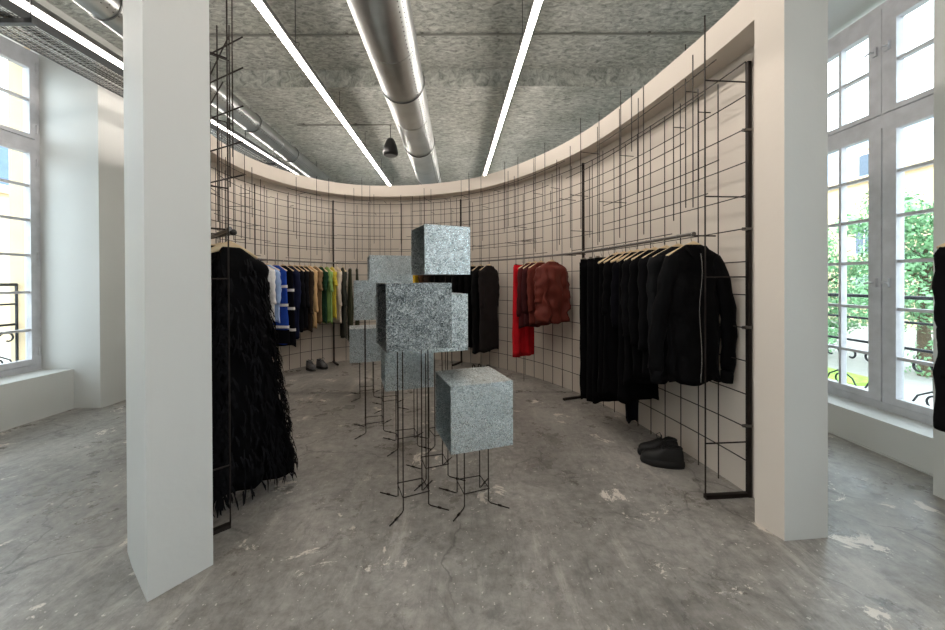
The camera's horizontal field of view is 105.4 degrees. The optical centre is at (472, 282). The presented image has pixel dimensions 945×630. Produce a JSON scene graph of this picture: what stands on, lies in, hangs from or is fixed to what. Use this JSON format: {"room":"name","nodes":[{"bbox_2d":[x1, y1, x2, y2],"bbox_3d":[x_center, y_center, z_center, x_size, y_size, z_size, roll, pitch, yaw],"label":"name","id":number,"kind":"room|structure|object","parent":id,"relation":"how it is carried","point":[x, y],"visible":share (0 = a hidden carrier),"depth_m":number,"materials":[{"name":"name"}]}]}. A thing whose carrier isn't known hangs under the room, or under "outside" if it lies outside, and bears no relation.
{"room":"clothing store","nodes":[
{"label":"clothing store","id":0,"kind":"room"},
{"bbox_2d":[0,0,273,429],"bbox_3d":[-4.978,-0.720,3.497,1.050,4.450,16.000,0,0,0],"label":"wall","id":1,"kind":"structure","parent":0,"point":[81,121],"depth_m":4.29,"materials":[{"name":"white paint"}]},
{"bbox_2d":[0,283,18,363],"bbox_3d":[-5.418,0.583,3.493,0.036,1.148,1.612,0,0,0],"label":"balcony railing","id":2,"kind":"object","parent":1,"relation":"attached to","point":[15,285],"visible":0.63,"depth_m":4.27,"materials":[{"name":"black metal"}]},
{"bbox_2d":[8,47,29,361],"bbox_3d":[-5.379,-0.882,4.283,0.250,3.830,0.014,0,0,0],"label":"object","id":3,"kind":"structure","parent":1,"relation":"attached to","point":[15,72],"depth_m":4.28,"materials":[{"name":"stone"}]},
{"bbox_2d":[0,35,41,377],"bbox_3d":[-5.154,-0.833,3.486,0.158,3.742,1.640,0,0,0],"label":"window","id":4,"kind":"structure","parent":1,"relation":"in","point":[26,141],"depth_m":4.19,"materials":[{"name":"paint"}]},
{"bbox_2d":[0,40,37,139],"bbox_3d":[-5.150,-2.166,3.871,0.138,0.968,0.771,0,0,0],"label":"window pane","id":5,"kind":"object","parent":4,"relation":"attached to","point":[9,51],"depth_m":4.18,"materials":[{"name":"glass"}]},
{"bbox_2d":[123,0,212,601],"bbox_3d":[-1.641,-0.155,1.955,0.512,3.307,0.299,0,0,38],"label":"pillar","id":6,"kind":"structure","parent":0,"point":[166,63],"depth_m":1.79,"materials":[{"name":"white paint"}]},
{"bbox_2d":[46,0,739,185],"bbox_3d":[-0.713,-2.993,3.487,9.600,0.540,16.400,0,0,0],"label":"ceiling","id":7,"kind":"structure","parent":0,"point":[562,80],"depth_m":5.01,"materials":[{"name":"concrete"}]},
{"bbox_2d":[11,0,122,68],"bbox_3d":[-3.801,-2.361,3.408,0.068,0.126,0.948,0,0,-1],"label":"linear pendant light","id":8,"kind":"object","parent":7,"relation":"hanging from","point":[46,15],"depth_m":3.37,"materials":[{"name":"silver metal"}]},
{"bbox_2d":[0,0,316,176],"bbox_3d":[-3.760,-2.500,2.989,0.560,0.895,12.000,0,0,0],"label":"cable tray","id":9,"kind":"object","parent":7,"relation":"hanging from","point":[25,19],"visible":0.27,"depth_m":3.32,"materials":[{"name":"grey metal"}]},
{"bbox_2d":[72,0,333,181],"bbox_3d":[-3.329,-2.638,3.988,0.326,0.633,15.036,0,0,-4],"label":"ventilation duct","id":10,"kind":"object","parent":7,"relation":"hanging from","point":[109,13],"visible":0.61,"depth_m":5.19,"materials":[{"name":"grey metal"}]},
{"bbox_2d":[211,115,303,175],"bbox_3d":[-3.854,-2.456,6.710,0.068,0.243,2.952,0,0,-1],"label":"linear pendant light","id":11,"kind":"object","parent":7,"relation":"hanging from","point":[223,126],"depth_m":6.22,"materials":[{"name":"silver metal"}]},
{"bbox_2d":[252,0,392,185],"bbox_3d":[-1.812,-2.643,3.038,0.068,0.625,13.110,0,0,-2],"label":"linear pendant light","id":12,"kind":"object","parent":7,"relation":"hanging from","point":[263,6],"visible":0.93,"depth_m":4.02,"materials":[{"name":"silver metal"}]},
{"bbox_2d":[297,123,391,125],"bbox_3d":[-2.201,-2.717,6.188,1.620,0.044,0.040,0,0,0],"label":"conduit","id":13,"kind":"object","parent":7,"relation":"attached to","point":[355,124],"visible":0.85,"depth_m":6.18,"materials":[{"name":"grey plastic"}]},
{"bbox_2d":[383,125,397,157],"bbox_3d":[-1.410,-2.450,6.189,0.260,0.544,0.260,0,0,0],"label":"pendant lamp","id":14,"kind":"object","parent":7,"relation":"hanging from","point":[390,150],"visible":1,"depth_m":6.11,"materials":[{"name":"black metal"}]},
{"bbox_2d":[346,0,440,184],"bbox_3d":[-0.806,-2.508,3.989,0.526,0.913,15.012,0,0,-2],"label":"ventilation duct","id":15,"kind":"object","parent":7,"relation":"hanging from","point":[386,28],"visible":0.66,"depth_m":3.60,"materials":[{"name":"grey metal"}]},
{"bbox_2d":[210,31,703,37],"bbox_3d":[-0.162,-2.961,4.287,6.500,0.044,0.040,0,0,0],"label":"conduit","id":16,"kind":"object","parent":7,"relation":"attached to","point":[649,33],"visible":0.66,"depth_m":4.28,"materials":[{"name":"grey plastic"}]},
{"bbox_2d":[482,0,542,175],"bbox_3d":[0.558,-2.653,3.038,0.068,0.625,13.122,0,0,-3],"label":"linear pendant light","id":17,"kind":"object","parent":7,"relation":"hanging from","point":[536,4],"visible":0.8,"depth_m":3.95,"materials":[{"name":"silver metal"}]},
{"bbox_2d":[0,360,944,629],"bbox_3d":[-0.693,1.587,3.507,9.600,0.200,16.400,0,0,0],"label":"floor","id":18,"kind":"structure","parent":0,"point":[592,535],"depth_m":2.11,"materials":[{"name":"concrete"}]},
{"bbox_2d":[209,0,243,534],"bbox_3d":[-2.011,-0.194,2.606,0.393,3.381,1.384,0,0,-45],"label":"grid panel","id":19,"kind":"object","parent":18,"relation":"on","point":[225,526],"visible":0.12,"depth_m":2.36,"materials":[{"name":"metal"}]},
{"bbox_2d":[211,229,236,238],"bbox_3d":[-2.078,-0.333,2.585,1.015,0.041,0.316,0,0,37],"label":"rail","id":20,"kind":"object","parent":19,"relation":"attached to","point":[233,232],"visible":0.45,"depth_m":2.43,"materials":[{"name":"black metal"}]},
{"bbox_2d":[211,233,257,258],"bbox_3d":[-1.647,-0.257,2.437,0.042,0.183,0.350,0,0,37],"label":"clothes hanger","id":21,"kind":"object","parent":20,"relation":"hanging from","point":[216,248],"visible":0.57,"depth_m":2.42,"materials":[{"name":"beige wood"}]},
{"bbox_2d":[211,247,298,517],"bbox_3d":[-1.566,0.615,2.527,0.366,1.709,0.688,0,0,37],"label":"coat","id":22,"kind":"object","parent":21,"relation":"hanging from","point":[262,451],"visible":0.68,"depth_m":2.43,"materials":[{"name":"fabric"}]},
{"bbox_2d":[211,126,270,260],"bbox_3d":[-3.180,-0.196,4.840,0.409,3.376,1.396,0,0,0],"label":"grid panel","id":23,"kind":"object","parent":18,"relation":"on","point":[244,188],"visible":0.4,"depth_m":5.06,"materials":[{"name":"metal"}]},
{"bbox_3d":[-3.060,-0.264,5.381,0.380,0.183,0.042,0,0,12],"label":"clothes hanger","id":24,"kind":"object","parent":23,"relation":"hanging from","visible":0},
{"bbox_2d":[267,265,281,322],"bbox_3d":[-3.061,0.170,5.370,0.470,0.867,0.108,0,0,12],"label":"shirt","id":25,"kind":"object","parent":24,"relation":"hanging from","point":[278,289],"visible":0.31,"depth_m":5.31,"materials":[{"name":"fabric"}]},
{"label":"clothes hanger","id":26,"kind":"object","parent":23,"relation":"hanging from","visible":0},
{"bbox_2d":[268,267,276,322],"bbox_3d":[-3.083,0.161,5.256,0.471,0.847,0.107,0,0,9],"label":"shirt","id":27,"kind":"object","parent":26,"relation":"hanging from","point":[272,272],"visible":0.16,"depth_m":5.20,"materials":[{"name":"fabric"}]},
{"bbox_2d":[256,177,338,369],"bbox_3d":[-2.870,-0.188,6.058,0.402,3.346,1.409,0,0,33],"label":"grid panel","id":28,"kind":"object","parent":18,"relation":"on","point":[306,197],"visible":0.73,"depth_m":6.13,"materials":[{"name":"metal"}]},
{"bbox_3d":[-2.923,-0.267,5.787,0.380,0.183,0.042,0,0,24],"label":"clothes hanger","id":29,"kind":"object","parent":28,"relation":"hanging from","visible":0},
{"bbox_2d":[288,266,300,338],"bbox_3d":[-2.926,0.318,5.776,0.450,1.167,0.101,0,0,24],"label":"coat","id":30,"kind":"object","parent":29,"relation":"hanging from","point":[296,275],"visible":0.35,"depth_m":5.69,"materials":[{"name":"fabric"}]},
{"bbox_3d":[-2.884,-0.267,5.871,0.380,0.183,0.042,0,0,26],"label":"clothes hanger","id":31,"kind":"object","parent":28,"relation":"hanging from","visible":0},
{"bbox_2d":[294,266,305,331],"bbox_3d":[-2.890,0.267,5.858,0.450,1.067,0.104,0,0,26],"label":"jacket","id":32,"kind":"object","parent":31,"relation":"hanging from","point":[303,295],"visible":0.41,"depth_m":5.77,"materials":[{"name":"fabric"}]},
{"bbox_3d":[-2.972,-0.266,5.667,0.380,0.183,0.042,0,0,21],"label":"clothes hanger","id":33,"kind":"object","parent":28,"relation":"hanging from","visible":0},
{"bbox_2d":[277,266,295,346],"bbox_3d":[-2.974,0.368,5.657,0.507,1.267,0.100,0,0,21],"label":"cardigan","id":34,"kind":"object","parent":33,"relation":"hanging from","point":[289,273],"visible":0.41,"depth_m":5.58,"materials":[{"name":"fabric"}]},
{"bbox_3d":[-3.018,-0.265,5.535,0.380,0.183,0.042,0,0,17],"label":"clothes hanger","id":35,"kind":"object","parent":28,"relation":"hanging from","visible":0},
{"bbox_2d":[269,265,289,344],"bbox_3d":[-3.019,0.339,5.524,0.516,1.207,0.106,0,0,17],"label":"striped dress","id":36,"kind":"object","parent":35,"relation":"hanging from","point":[282,329],"visible":0.46,"depth_m":5.45,"materials":[{"name":"fabric"}]},
{"label":"clothes hanger","id":37,"kind":"object","parent":28,"relation":"hanging from","visible":0},
{"bbox_2d":[309,267,318,328],"bbox_3d":[-2.755,0.256,6.088,0.450,1.047,0.103,0,0,34],"label":"shirt","id":38,"kind":"object","parent":37,"relation":"hanging from","point":[315,298],"visible":0.32,"depth_m":5.97,"materials":[{"name":"fabric"}]},
{"label":"clothes hanger","id":39,"kind":"object","parent":28,"relation":"hanging from","visible":0},
{"bbox_2d":[298,266,309,328],"bbox_3d":[-2.846,0.247,5.941,0.451,1.027,0.104,0,0,29],"label":"shirt","id":40,"kind":"object","parent":39,"relation":"hanging from","point":[306,273],"visible":0.33,"depth_m":5.84,"materials":[{"name":"fabric"}]},
{"bbox_3d":[-2.482,-0.271,6.390,0.042,0.183,0.380,0,0,-39],"label":"clothes hanger","id":41,"kind":"object","parent":28,"relation":"hanging from","visible":0},
{"bbox_2d":[330,267,337,318],"bbox_3d":[-2.490,0.183,6.383,0.106,0.907,0.450,0,0,-39],"label":"yellow top","id":42,"kind":"object","parent":41,"relation":"hanging from","point":[334,306],"visible":0.49,"depth_m":6.25,"materials":[{"name":"fabric"}]},
{"bbox_3d":[-2.794,-0.269,6.031,0.380,0.183,0.042,0,0,32],"label":"clothes hanger","id":43,"kind":"object","parent":28,"relation":"hanging from","visible":0},
{"bbox_2d":[304,267,314,331],"bbox_3d":[-2.797,0.276,6.024,0.450,1.087,0.104,0,0,32],"label":"jacket","id":44,"kind":"object","parent":43,"relation":"hanging from","point":[311,282],"visible":0.41,"depth_m":5.91,"materials":[{"name":"fabric"}]},
{"bbox_3d":[-2.691,-0.270,6.178,0.380,0.183,0.042,0,0,37],"label":"clothes hanger","id":45,"kind":"object","parent":28,"relation":"hanging from","visible":0},
{"bbox_2d":[313,267,322,323],"bbox_3d":[-2.698,0.215,6.168,0.449,0.967,0.104,0,0,37],"label":"shirt","id":46,"kind":"object","parent":45,"relation":"hanging from","point":[320,273],"visible":0.48,"depth_m":6.06,"materials":[{"name":"fabric"}]},
{"label":"clothes hanger","id":47,"kind":"object","parent":28,"relation":"hanging from","visible":0},
{"bbox_2d":[333,267,341,322],"bbox_3d":[-2.422,0.223,6.436,0.101,0.987,0.450,0,0,-36],"label":"shirt","id":48,"kind":"object","parent":47,"relation":"hanging from","point":[339,274],"visible":0.6,"depth_m":6.28,"materials":[{"name":"fabric"}]},
{"bbox_2d":[349,324,380,401],"bbox_3d":[-1.390,1.032,4.722,0.420,0.908,0.420,0,0,-19],"label":"display box","id":49,"kind":"object","parent":18,"relation":"on","point":[356,332],"visible":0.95,"depth_m":4.52,"materials":[{"name":"stone"}]},
{"bbox_2d":[334,200,401,347],"bbox_3d":[-1.940,-0.220,6.720,1.266,3.395,0.392,0,0,-11],"label":"grid panel","id":50,"kind":"object","parent":18,"relation":"on","point":[390,204],"visible":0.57,"depth_m":6.76,"materials":[{"name":"metal"}]},
{"bbox_3d":[-2.325,-0.273,6.497,0.042,0.183,0.380,0,0,-30],"label":"clothes hanger","id":51,"kind":"object","parent":50,"relation":"hanging from","visible":0},
{"bbox_2d":[340,267,347,338],"bbox_3d":[-2.337,0.362,6.490,0.101,1.267,0.470,0,0,-30],"label":"coat","id":52,"kind":"object","parent":51,"relation":"hanging from","point":[343,326],"visible":0.79,"depth_m":6.32,"materials":[{"name":"fabric"}]},
{"label":"clothes hanger","id":53,"kind":"object","parent":50,"relation":"hanging from","visible":0},
{"bbox_2d":[347,269,353,340],"bbox_3d":[-2.228,0.405,6.548,0.091,1.310,0.362,0,0,-25],"label":"trousers","id":54,"kind":"object","parent":53,"relation":"hanging from","point":[350,308],"visible":0.76,"depth_m":6.42,"materials":[{"name":"fabric"}]},
{"bbox_2d":[354,280,395,438],"bbox_3d":[-1.001,0.733,3.655,0.387,1.511,0.387,0,0,-19],"label":"display box","id":55,"kind":"object","parent":18,"relation":"on","point":[364,290],"visible":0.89,"depth_m":3.45,"materials":[{"name":"stone"}]},
{"bbox_2d":[367,255,412,413],"bbox_3d":[-0.994,0.588,4.318,0.480,1.795,0.480,0,0,-19],"label":"display box","id":56,"kind":"object","parent":18,"relation":"on","point":[379,267],"visible":0.65,"depth_m":4.09,"materials":[{"name":"stone"}]},
{"bbox_2d":[381,348,433,455],"bbox_3d":[-0.611,0.997,3.321,0.420,0.984,0.420,0,0,-19],"label":"display box","id":57,"kind":"object","parent":18,"relation":"on","point":[411,362],"visible":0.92,"depth_m":3.13,"materials":[{"name":"stone"}]},
{"bbox_2d":[376,283,451,525],"bbox_3d":[-0.408,0.747,2.449,0.420,1.489,0.420,0,0,-23],"label":"display stand","id":58,"kind":"object","parent":18,"relation":"on","point":[409,316],"visible":1,"depth_m":2.27,"materials":[{"name":"stone"}]},
{"bbox_2d":[399,196,462,365],"bbox_3d":[-0.809,-0.161,6.657,1.229,3.269,0.350,0,0,16],"label":"grid panel","id":59,"kind":"object","parent":18,"relation":"on","point":[460,200],"visible":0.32,"depth_m":6.67,"materials":[{"name":"metal"}]},
{"bbox_2d":[406,292,467,490],"bbox_3d":[-0.298,0.787,2.811,0.420,1.405,0.420,0,0,-19],"label":"display box","id":60,"kind":"object","parent":18,"relation":"on","point":[459,300],"visible":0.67,"depth_m":2.66,"materials":[{"name":"stone"}]},
{"bbox_2d":[411,224,469,453],"bbox_3d":[-0.304,0.492,3.378,0.430,1.991,0.430,0,0,-25],"label":"display box","id":61,"kind":"object","parent":18,"relation":"on","point":[435,249],"visible":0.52,"depth_m":3.21,"materials":[{"name":"stone"}]},
{"bbox_2d":[435,366,512,521],"bbox_3d":[-0.002,1.065,2.485,0.420,0.849,0.420,0,0,-19],"label":"display stand","id":62,"kind":"object","parent":18,"relation":"on","point":[474,406],"visible":1,"depth_m":2.31,"materials":[{"name":"stone"}]},
{"bbox_2d":[453,143,584,400],"bbox_3d":[0.586,-0.238,5.579,0.496,3.421,2.612,0,0,-38],"label":"grid panel","id":63,"kind":"object","parent":18,"relation":"on","point":[582,165],"visible":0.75,"depth_m":5.31,"materials":[{"name":"metal"}]},
{"bbox_3d":[0.874,-0.280,5.079,0.380,0.183,0.042,0,0,-30],"label":"clothes hanger","id":64,"kind":"object","parent":63,"relation":"hanging from","visible":0},
{"bbox_2d":[521,263,534,326],"bbox_3d":[0.884,0.165,5.066,0.469,0.887,0.120,0,0,-30],"label":"shirt","id":65,"kind":"object","parent":64,"relation":"hanging from","point":[524,296],"visible":0.26,"depth_m":4.96,"materials":[{"name":"fabric"}]},
{"label":"clothes hanger","id":66,"kind":"object","parent":63,"relation":"hanging from","visible":0},
{"bbox_2d":[512,265,533,356],"bbox_3d":[0.746,0.408,5.293,0.401,1.330,0.127,0,0,-33],"label":"trousers","id":67,"kind":"object","parent":66,"relation":"hanging from","point":[522,338],"visible":0.44,"depth_m":5.19,"materials":[{"name":"fabric"}]},
{"label":"clothes hanger","id":68,"kind":"object","parent":63,"relation":"hanging from","visible":0},
{"bbox_2d":[527,262,551,325],"bbox_3d":[0.946,0.156,4.955,0.469,0.869,0.130,0,0,-28],"label":"jacket","id":69,"kind":"object","parent":68,"relation":"hanging from","point":[531,271],"visible":0.37,"depth_m":4.85,"materials":[{"name":"fabric"}]},
{"bbox_3d":[1.042,-0.279,4.762,0.380,0.183,0.042,0,0,-25],"label":"clothes hanger","id":70,"kind":"object","parent":63,"relation":"hanging from","visible":0},
{"bbox_2d":[533,261,570,323],"bbox_3d":[1.052,0.132,4.745,0.565,0.819,0.333,0,0,-25],"label":"jacket","id":71,"kind":"object","parent":70,"relation":"hanging from","point":[552,296],"visible":1,"depth_m":4.64,"materials":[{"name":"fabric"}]},
{"label":"clothes hanger","id":72,"kind":"object","parent":63,"relation":"hanging from","visible":0},
{"bbox_2d":[516,263,539,328],"bbox_3d":[0.825,0.185,5.167,0.470,0.927,0.114,0,0,-31],"label":"jacket","id":73,"kind":"object","parent":72,"relation":"hanging from","point":[519,313],"visible":0.27,"depth_m":5.05,"materials":[{"name":"fabric"}]},
{"bbox_3d":[0.130,-0.281,6.047,0.042,0.183,0.380,0,0,43],"label":"clothes hanger","id":74,"kind":"object","parent":63,"relation":"hanging from","visible":0},
{"bbox_2d":[470,266,483,353],"bbox_3d":[0.143,0.444,6.042,0.130,1.447,0.470,0,0,43],"label":"coat","id":75,"kind":"object","parent":74,"relation":"hanging from","point":[474,292],"visible":0.52,"depth_m":5.89,"materials":[{"name":"fabric"}]},
{"bbox_2d":[637,432,677,454],"bbox_3d":[1.581,1.381,3.066,0.329,0.198,0.130,0,0,12],"label":"shoe","id":76,"kind":"object","parent":18,"relation":"on","point":[669,440],"visible":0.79,"depth_m":3.05,"materials":[{"name":"black leather"}]},
{"bbox_2d":[564,15,752,499],"bbox_3d":[1.536,-0.219,3.505,0.366,3.394,2.204,0,0,-13],"label":"grid panel","id":77,"kind":"object","parent":18,"relation":"on","point":[748,129],"visible":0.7,"depth_m":2.66,"materials":[{"name":"metal"}]},
{"bbox_2d":[601,254,621,397],"bbox_3d":[1.446,0.410,3.435,0.450,1.367,0.107,0,0,-10],"label":"dress","id":78,"kind":"object","parent":77,"relation":"on","point":[611,338],"visible":0.37,"depth_m":3.38,"materials":[{"name":"fabric"}]},
{"bbox_2d":[597,255,616,398],"bbox_3d":[1.426,0.430,3.544,0.427,1.407,0.104,0,0,-11],"label":"dress","id":79,"kind":"object","parent":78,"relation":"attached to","point":[601,265],"visible":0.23,"depth_m":3.49,"materials":[{"name":"fabric"}]},
{"bbox_2d":[610,243,632,262],"bbox_3d":[1.461,-0.274,3.329,0.380,0.183,0.042,0,0,-10],"label":"clothes hanger","id":80,"kind":"object","parent":77,"relation":"hanging from","point":[630,251],"visible":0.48,"depth_m":3.30,"materials":[{"name":"beige wood"}]},
{"bbox_2d":[610,253,638,423],"bbox_3d":[1.467,0.510,3.316,0.410,1.567,0.105,0,0,-10],"label":"tunic","id":81,"kind":"object","parent":80,"relation":"hanging from","point":[631,409],"visible":0.24,"depth_m":3.28,"materials":[{"name":"fabric"}]},
{"bbox_2d":[616,242,639,261],"bbox_3d":[1.477,-0.274,3.232,0.380,0.183,0.042,0,0,-9],"label":"clothes hanger","id":82,"kind":"object","parent":77,"relation":"hanging from","point":[636,250],"visible":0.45,"depth_m":3.20,"materials":[{"name":"beige wood"}]},
{"bbox_2d":[617,252,658,403],"bbox_3d":[1.482,0.396,3.219,0.408,1.337,0.102,0,0,-9],"label":"dress","id":83,"kind":"object","parent":82,"relation":"hanging from","point":[631,392],"visible":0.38,"depth_m":3.18,"materials":[{"name":"fabric"}]},
{"bbox_2d":[621,251,667,384],"bbox_3d":[1.501,0.301,3.103,0.471,1.147,0.110,0,0,-9],"label":"shirt","id":84,"kind":"object","parent":77,"relation":"on","point":[628,378],"visible":0.3,"depth_m":3.05,"materials":[{"name":"fabric"}]},
{"bbox_2d":[642,237,669,257],"bbox_3d":[1.534,-0.273,2.869,0.380,0.183,0.042,0,0,-8],"label":"clothes hanger","id":85,"kind":"object","parent":77,"relation":"hanging from","point":[664,246],"visible":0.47,"depth_m":2.85,"materials":[{"name":"beige wood"}]},
{"bbox_2d":[637,248,666,378],"bbox_3d":[1.537,0.242,2.856,0.490,1.027,0.111,0,0,-8],"label":"knit top","id":86,"kind":"object","parent":85,"relation":"hanging from","point":[643,326],"visible":0.24,"depth_m":2.81,"materials":[{"name":"fabric"}]},
{"bbox_2d":[646,247,678,378],"bbox_3d":[1.557,0.234,2.717,0.511,1.010,0.140,0,0,-7],"label":"jacket","id":87,"kind":"object","parent":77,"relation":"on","point":[654,264],"visible":0.19,"depth_m":2.68,"materials":[{"name":"fabric"}]},
{"bbox_2d":[648,244,737,385],"bbox_3d":[1.575,0.228,2.566,0.673,0.996,0.152,0,0,-6],"label":"jacket","id":88,"kind":"object","parent":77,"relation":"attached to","point":[678,304],"visible":0.98,"depth_m":2.52,"materials":[{"name":"fabric"}]},
{"label":"clothes hanger","id":89,"kind":"object","parent":77,"relation":"hanging from","visible":0},
{"bbox_2d":[592,258,617,403],"bbox_3d":[1.402,0.484,3.670,0.403,1.472,0.104,0,0,-11],"label":"skirt","id":90,"kind":"object","parent":89,"relation":"hanging from","point":[595,400],"visible":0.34,"depth_m":3.62,"materials":[{"name":"fabric"}]},
{"bbox_3d":[1.340,-0.296,3.932,0.304,0.145,0.020,0,0,-14],"label":"clothes hanger","id":91,"kind":"object","parent":77,"relation":"hanging from","visible":0},
{"bbox_2d":[579,259,587,398],"bbox_3d":[1.343,0.508,3.937,0.380,1.522,0.120,0,0,-14],"label":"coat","id":92,"kind":"object","parent":91,"relation":"hanging from","point":[583,262],"visible":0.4,"depth_m":3.88,"materials":[{"name":"fabric"}]},
{"bbox_3d":[1.371,-0.295,3.799,0.304,0.145,0.020,0,0,-13],"label":"clothes hanger","id":93,"kind":"object","parent":77,"relation":"hanging from","visible":0},
{"bbox_2d":[586,258,593,401],"bbox_3d":[1.374,0.492,3.802,0.374,1.490,0.119,0,0,-13],"label":"trousers","id":94,"kind":"object","parent":93,"relation":"hanging from","point":[590,263],"visible":0.23,"depth_m":3.75,"materials":[{"name":"fabric"}]},
{"bbox_2d":[640,440,684,469],"bbox_3d":[1.541,1.382,2.926,0.329,0.198,0.130,0,0,20],"label":"shoe","id":95,"kind":"object","parent":18,"relation":"on","point":[663,456],"visible":1,"depth_m":2.88,"materials":[{"name":"black leather"}]},
{"bbox_2d":[210,0,754,497],"bbox_3d":[-0.756,-0.170,4.460,5.530,3.307,5.238,0,0,0],"label":"wall","id":96,"kind":"structure","parent":0,"point":[730,41],"depth_m":4.75,"materials":[{"name":"white paint"}]},
{"bbox_2d":[628,250,654,379],"bbox_3d":[1.517,0.262,2.994,0.469,1.067,0.108,0,0,-9],"label":"blouse","id":97,"kind":"object","parent":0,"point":[637,355],"visible":0.27,"depth_m":2.95,"materials":[{"name":"fabric"}]},
{"bbox_2d":[754,0,827,540],"bbox_3d":[1.893,-0.171,2.206,0.303,3.307,0.276,0,0,-6],"label":"pillar","id":98,"kind":"structure","parent":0,"point":[791,36],"depth_m":2.08,"materials":[{"name":"white paint"}]},
{"bbox_2d":[828,0,944,499],"bbox_3d":[3.647,-0.756,3.497,0.900,4.450,16.000,0,0,0],"label":"wall","id":99,"kind":"structure","parent":0,"point":[917,444],"depth_m":2.89,"materials":[{"name":"white paint"}]},
{"bbox_2d":[828,293,932,405],"bbox_3d":[4.023,0.694,3.333,0.036,1.148,1.612,0,0,0],"label":"balcony railing","id":100,"kind":"object","parent":99,"relation":"attached to","point":[829,294],"visible":0.27,"depth_m":3.34,"materials":[{"name":"black metal"}]},
{"bbox_2d":[828,431,932,476],"bbox_3d":[3.500,1.464,3.337,0.012,0.012,1.640,0,0,0],"label":"baseboard","id":101,"kind":"structure","parent":99,"relation":"attached to","point":[892,458],"depth_m":3.06,"materials":[{"name":"white paint"}]},
{"bbox_2d":[828,0,933,425],"bbox_3d":[3.798,-0.699,3.327,0.158,3.763,1.640,0,0,0],"label":"window","id":102,"kind":"structure","parent":99,"relation":"in","point":[888,117],"depth_m":3.32,"materials":[{"name":"paint"}]},
{"bbox_2d":[828,9,881,136],"bbox_3d":[3.782,-2.043,3.711,0.138,0.968,0.771,0,0,0],"label":"light","id":103,"kind":"object","parent":102,"relation":"attached to","point":[870,28],"depth_m":3.50,"materials":[{"name":"glass"}]},
{"bbox_2d":[881,0,933,113],"bbox_3d":[3.782,-2.039,2.930,0.138,0.968,0.771,0,0,0],"label":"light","id":104,"kind":"object","parent":102,"relation":"attached to","point":[893,54],"depth_m":3.21,"materials":[{"name":"glass"}]},
{"label":"outside","id":105,"kind":"structure","parent":0,"visible":0},
{"bbox_2d":[0,345,10,363],"bbox_3d":[-32.788,2.943,10.013,54.400,0.300,100.000,0,0,0],"label":"street","id":106,"kind":"structure","parent":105,"point":[5,351],"depth_m":13.78,"materials":[{"name":"white"}]},
{"bbox_2d":[0,114,10,346],"bbox_3d":[-25.013,-3.062,25.986,10.500,11.500,28.500,0,0,0],"label":"house","id":107,"kind":"structure","parent":106,"relation":"on","point":[4,152],"depth_m":15.43,"materials":[{"name":"stone"}]},
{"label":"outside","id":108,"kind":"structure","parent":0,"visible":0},
{"bbox_2d":[828,321,932,404],"bbox_3d":[32.112,2.670,10.012,55.800,0.300,100.000,0,0,0],"label":"courtyard","id":109,"kind":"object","parent":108,"point":[914,384],"depth_m":11.55,"materials":[{"name":"white"}]},
{"bbox_2d":[828,367,867,385],"bbox_3d":[10.011,2.573,9.962,1.200,0.080,1.700,0,0,0],"label":"lawn","id":110,"kind":"structure","parent":109,"relation":"on","point":[860,380],"depth_m":9.52,"materials":[{"name":"green plant"}]},
{"bbox_2d":[828,216,932,354],"bbox_3d":[12.754,0.121,13.277,5.280,5.752,4.715,0,0,31],"label":"tree","id":111,"kind":"object","parent":109,"relation":"on","point":[849,258],"visible":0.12,"depth_m":12.62,"materials":[{"name":"green plant"}]},
{"bbox_2d":[828,118,933,330],"bbox_3d":[28.983,-4.321,21.981,10.500,13.600,32.500,0,0,0],"label":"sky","id":112,"kind":"structure","parent":109,"relation":"on","point":[919,137],"depth_m":22.02,"materials":[{"name":"stone"}]},
{"bbox_2d":[830,187,932,379],"bbox_3d":[12.884,0.058,9.787,4.715,5.933,5.280,0,0,44],"label":"tree","id":113,"kind":"object","parent":109,"relation":"on","point":[924,339],"visible":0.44,"depth_m":9.94,"materials":[{"name":"green plant"}]},
{"bbox_3d":[2.719,-0.273,1.943,0.380,0.183,0.042,0,0,0],"label":"clothes hanger","id":114,"kind":"object","parent":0,"visible":0},
{"bbox_2d":[930,247,944,432],"bbox_3d":[2.723,0.264,1.935,0.469,1.072,0.164,0,0,0],"label":"coat","id":115,"kind":"object","parent":114,"relation":"hanging from","point":[937,406],"visible":1,"depth_m":1.93,"materials":[{"name":"fabric"}]},
{"bbox_3d":[-2.622,-0.270,6.258,0.380,0.183,0.042,0,0,42],"label":"clothes hanger","id":116,"kind":"object","parent":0,"visible":0},
{"bbox_2d":[319,267,328,323],"bbox_3d":[-2.630,0.214,6.250,0.450,0.967,0.110,0,0,42],"label":"shirt","id":117,"kind":"object","parent":116,"relation":"hanging from","point":[325,277],"visible":0.48,"depth_m":6.13,"materials":[{"name":"fabric"}]},
{"label":"clothes hanger","id":118,"kind":"object","parent":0,"visible":0},
{"bbox_2d":[464,266,475,347],"bbox_3d":[0.010,0.414,6.154,0.130,1.387,0.470,0,0,38],"label":"coat","id":119,"kind":"object","parent":118,"relation":"hanging from","point":[467,278],"visible":0.26,"depth_m":6.02,"materials":[{"name":"fabric"}]},
{"label":"clothes hanger","id":120,"kind":"object","parent":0,"visible":0},
{"bbox_2d":[322,267,333,323],"bbox_3d":[-2.559,0.224,6.322,0.102,0.987,0.451,0,0,-43],"label":"shirt","id":121,"kind":"object","parent":120,"relation":"hanging from","point":[330,290],"visible":0.54,"depth_m":6.20,"materials":[{"name":"fabric"}]},
{"bbox_3d":[0.260,-0.281,5.920,0.380,0.183,0.042,0,0,-43],"label":"clothes hanger","id":122,"kind":"object","parent":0,"visible":0},
{"bbox_2d":[478,265,499,352],"bbox_3d":[0.274,0.424,5.912,0.470,1.407,0.133,0,0,-43],"label":"coat","id":123,"kind":"object","parent":122,"relation":"hanging from","point":[488,280],"visible":1,"depth_m":5.84,"materials":[{"name":"fabric"}]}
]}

